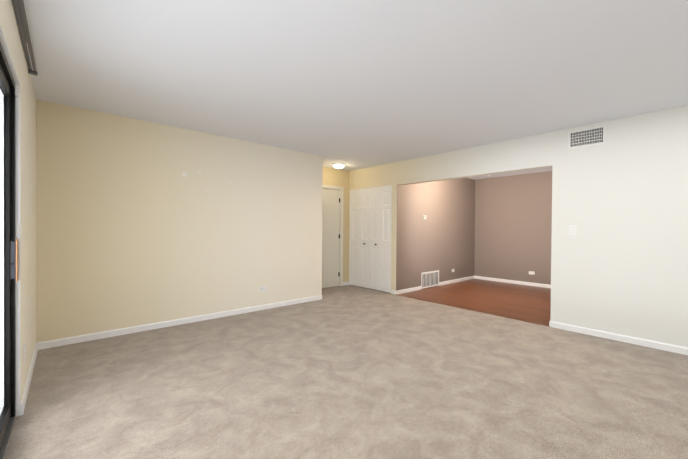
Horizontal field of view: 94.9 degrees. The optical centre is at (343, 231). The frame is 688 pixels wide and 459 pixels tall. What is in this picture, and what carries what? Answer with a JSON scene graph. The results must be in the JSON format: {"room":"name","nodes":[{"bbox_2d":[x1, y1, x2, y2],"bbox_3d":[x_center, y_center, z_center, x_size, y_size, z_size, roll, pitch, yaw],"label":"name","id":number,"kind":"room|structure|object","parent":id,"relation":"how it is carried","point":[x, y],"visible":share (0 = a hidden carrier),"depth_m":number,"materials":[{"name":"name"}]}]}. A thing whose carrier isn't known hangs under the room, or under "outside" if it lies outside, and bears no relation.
{"room":"empty living room","nodes":[
{"label":"empty living room","id":0,"kind":"room"},
{"bbox_2d":[0,0,35,416],"bbox_3d":[-0.905,-0.023,0.607,0.120,2.440,6.710,0,1,-41],"label":"wall","id":1,"kind":"structure","parent":0,"point":[25,100],"depth_m":2.16,"materials":[{"name":"beige paint"}]},
{"bbox_2d":[0,42,18,458],"bbox_3d":[-1.131,0.144,0.860,0.116,2.098,2.941,0,1,-41],"label":"sliding glass door","id":2,"kind":"structure","parent":1,"relation":"in","point":[9,260],"depth_m":1.92,"materials":[{"name":"black metal"}]},
{"bbox_2d":[23,344,25,361],"bbox_3d":[-2.215,0.844,2.191,0.009,0.114,0.070,0,1,-41],"label":"electrical outlet","id":3,"kind":"object","parent":1,"relation":"attached to","point":[24,351],"visible":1,"depth_m":2.17,"materials":[{"name":"white plastic"}]},
{"bbox_2d":[12,0,37,75],"bbox_3d":[-0.712,-1.216,0.518,0.051,0.050,5.310,0,1,-41],"label":"rail","id":4,"kind":"object","parent":1,"relation":"attached to","point":[21,15],"visible":1,"depth_m":1.98,"materials":[{"name":"grey metal"}]},
{"bbox_2d":[20,343,37,415],"bbox_3d":[-2.531,1.132,2.553,0.013,0.072,1.425,0,1,-41],"label":"baseboard","id":5,"kind":"structure","parent":1,"relation":"attached to","point":[25,392],"depth_m":2.33,"materials":[{"name":"white wood"}]},
{"bbox_2d":[36,99,322,342],"bbox_3d":[-1.769,-0.060,4.236,3.620,2.440,0.120,0,1,-41],"label":"wall","id":6,"kind":"structure","parent":0,"point":[134,227],"depth_m":3.77,"materials":[{"name":"paint"}]},
{"bbox_2d":[38,295,321,349],"bbox_3d":[-1.685,1.125,4.240,3.487,0.072,0.013,0,1,-41],"label":"baseboard","id":7,"kind":"structure","parent":6,"relation":"attached to","point":[87,337],"depth_m":3.78,"materials":[{"name":"white wood"}]},
{"bbox_2d":[182,171,231,190],"bbox_3d":[-1.781,-0.652,4.136,0.630,0.253,0.001,0,1,-41],"label":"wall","id":8,"kind":"structure","parent":6,"relation":"attached to","point":[184,173],"depth_m":3.96,"materials":[{"name":"white paint"}]},
{"bbox_2d":[259,286,265,291],"bbox_3d":[-1.201,0.851,4.665,0.114,0.070,0.009,0,1,-41],"label":"electrical outlet","id":9,"kind":"object","parent":6,"relation":"attached to","point":[262,288],"visible":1,"depth_m":4.66,"materials":[{"name":"white plastic"}]},
{"bbox_2d":[323,167,348,281],"bbox_3d":[-0.143,-0.067,6.641,2.240,2.440,0.120,0,1,-41],"label":"wall","id":10,"kind":"structure","parent":0,"point":[335,177],"depth_m":6.70,"materials":[{"name":"beige paint"}]},
{"bbox_2d":[322,189,339,287],"bbox_3d":[-0.385,0.146,6.348,0.822,1.998,0.114,0,1,-41],"label":"entry door","id":11,"kind":"structure","parent":10,"relation":"in","point":[330,233],"depth_m":6.47,"materials":[{"name":"white wood"}]},
{"bbox_2d":[323,185,342,285],"bbox_3d":[-0.425,0.112,6.386,0.964,2.082,0.136,0,1,-41],"label":"trim","id":12,"kind":"structure","parent":10,"relation":"attached to","point":[340,189],"depth_m":6.63,"materials":[{"name":"white wood"}]},
{"bbox_2d":[5,285,687,458],"bbox_3d":[0.637,1.244,2.471,4.900,0.100,7.440,0,1,-41],"label":"floor carpet","id":13,"kind":"object","parent":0,"point":[345,372],"visible":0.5,"depth_m":2.35,"materials":[{"name":"beige carpet"}]},
{"bbox_2d":[24,0,687,179],"bbox_3d":[1.835,-1.295,3.488,8.040,0.100,7.440,0,1,-41],"label":"ceiling","id":14,"kind":"structure","parent":0,"point":[351,85],"depth_m":2.41,"materials":[{"name":"white paint"}]},
{"bbox_2d":[332,163,344,168],"bbox_3d":[-0.100,-1.236,6.048,0.260,0.092,0.260,0,1,-41],"label":"light","id":15,"kind":"object","parent":14,"relation":"attached to","point":[338,165],"visible":1,"depth_m":5.97,"materials":[{"name":"white glass"}]},
{"bbox_2d":[400,178,474,289],"bbox_3d":[2.149,-0.051,6.928,3.020,2.440,0.120,0,1,-41],"label":"wall","id":16,"kind":"structure","parent":0,"point":[441,237],"depth_m":6.72,"materials":[{"name":"brown paint"}]},
{"bbox_2d":[396,286,420,293],"bbox_3d":[1.253,1.133,6.069,0.780,0.072,0.013,0,1,-41],"label":"baseboard","id":17,"kind":"structure","parent":16,"relation":"attached to","point":[402,291],"depth_m":6.04,"materials":[{"name":"white wood"}]},
{"bbox_2d":[421,270,438,288],"bbox_3d":[1.794,0.996,6.544,0.640,0.323,0.010,0,1,-41],"label":"air vent","id":18,"kind":"object","parent":16,"relation":"in","point":[430,279],"visible":0.98,"depth_m":6.52,"materials":[{"name":"white plastic"}]},
{"bbox_2d":[439,276,474,285],"bbox_3d":[2.634,1.133,7.285,1.580,0.072,0.013,0,1,-41],"label":"baseboard","id":19,"kind":"structure","parent":16,"relation":"attached to","point":[455,280],"depth_m":7.22,"materials":[{"name":"white wood"}]},
{"bbox_2d":[352,279,550,324],"bbox_3d":[2.828,1.232,6.066,3.140,0.098,4.940,0,1,-41],"label":"floor","id":20,"kind":"structure","parent":0,"point":[524,302],"depth_m":5.63,"materials":[{"name":"brown wood"}]},
{"bbox_2d":[396,294,549,326],"bbox_3d":[1.776,1.180,4.893,0.034,0.007,2.470,0,1,-41],"label":"trim","id":21,"kind":"structure","parent":20,"relation":"on","point":[477,311],"depth_m":4.64,"materials":[{"name":"brown wood"}]},
{"bbox_2d":[474,171,551,284],"bbox_3d":[4.440,-0.030,6.521,0.120,2.440,3.520,0,1,-41],"label":"wall","id":22,"kind":"structure","parent":0,"point":[513,224],"depth_m":7.11,"materials":[{"name":"brown paint"}]},
{"bbox_2d":[475,276,550,287],"bbox_3d":[4.346,1.153,6.527,0.013,0.072,3.387,0,1,-41],"label":"baseboard","id":23,"kind":"structure","parent":22,"relation":"attached to","point":[515,282],"depth_m":7.10,"materials":[{"name":"white wood"}]},
{"bbox_2d":[349,105,687,347],"bbox_3d":[2.571,-0.024,4.075,0.120,2.440,7.320,0,1,-41],"label":"wall","id":24,"kind":"structure","parent":0,"point":[619,262],"depth_m":3.52,"materials":[{"name":"paint"}]},
{"bbox_2d":[350,188,369,287],"bbox_3d":[0.323,0.141,6.556,0.073,2.016,0.566,0,1,-41],"label":"closet door","id":25,"kind":"structure","parent":24,"relation":"in","point":[360,241],"depth_m":6.54,"materials":[{"name":"white wood"}]},
{"bbox_2d":[349,185,391,293],"bbox_3d":[0.546,0.146,6.372,0.121,2.030,1.160,0,1,-41],"label":"door frame","id":26,"kind":"structure","parent":24,"relation":"attached to","point":[350,225],"depth_m":6.76,"materials":[{"name":"white wood"}]},
{"bbox_2d":[369,186,390,292],"bbox_3d":[0.700,0.148,6.128,0.073,2.016,0.566,0,1,-41],"label":"closet door","id":27,"kind":"structure","parent":24,"relation":"in","point":[380,244],"depth_m":6.12,"materials":[{"name":"white wood"}]},
{"bbox_2d":[569,225,575,234],"bbox_3d":[2.736,-0.011,3.785,0.014,0.116,0.072,0,1,-41],"label":"light switch","id":28,"kind":"object","parent":24,"relation":"attached to","point":[572,229],"visible":1,"depth_m":3.78,"materials":[{"name":"white plastic"}]},
{"bbox_2d":[568,124,605,149],"bbox_3d":[2.828,-1.094,3.685,0.010,0.220,0.360,0,1,-41],"label":"air vent","id":29,"kind":"object","parent":24,"relation":"in","point":[589,136],"visible":1,"depth_m":3.68,"materials":[{"name":"white plastic"}]},
{"bbox_2d":[550,321,687,354],"bbox_3d":[3.718,1.180,2.671,0.013,0.072,3.430,0,1,-41],"label":"baseboard","id":30,"kind":"structure","parent":24,"relation":"attached to","point":[638,341],"depth_m":3.43,"materials":[{"name":"white wood"}]}
]}

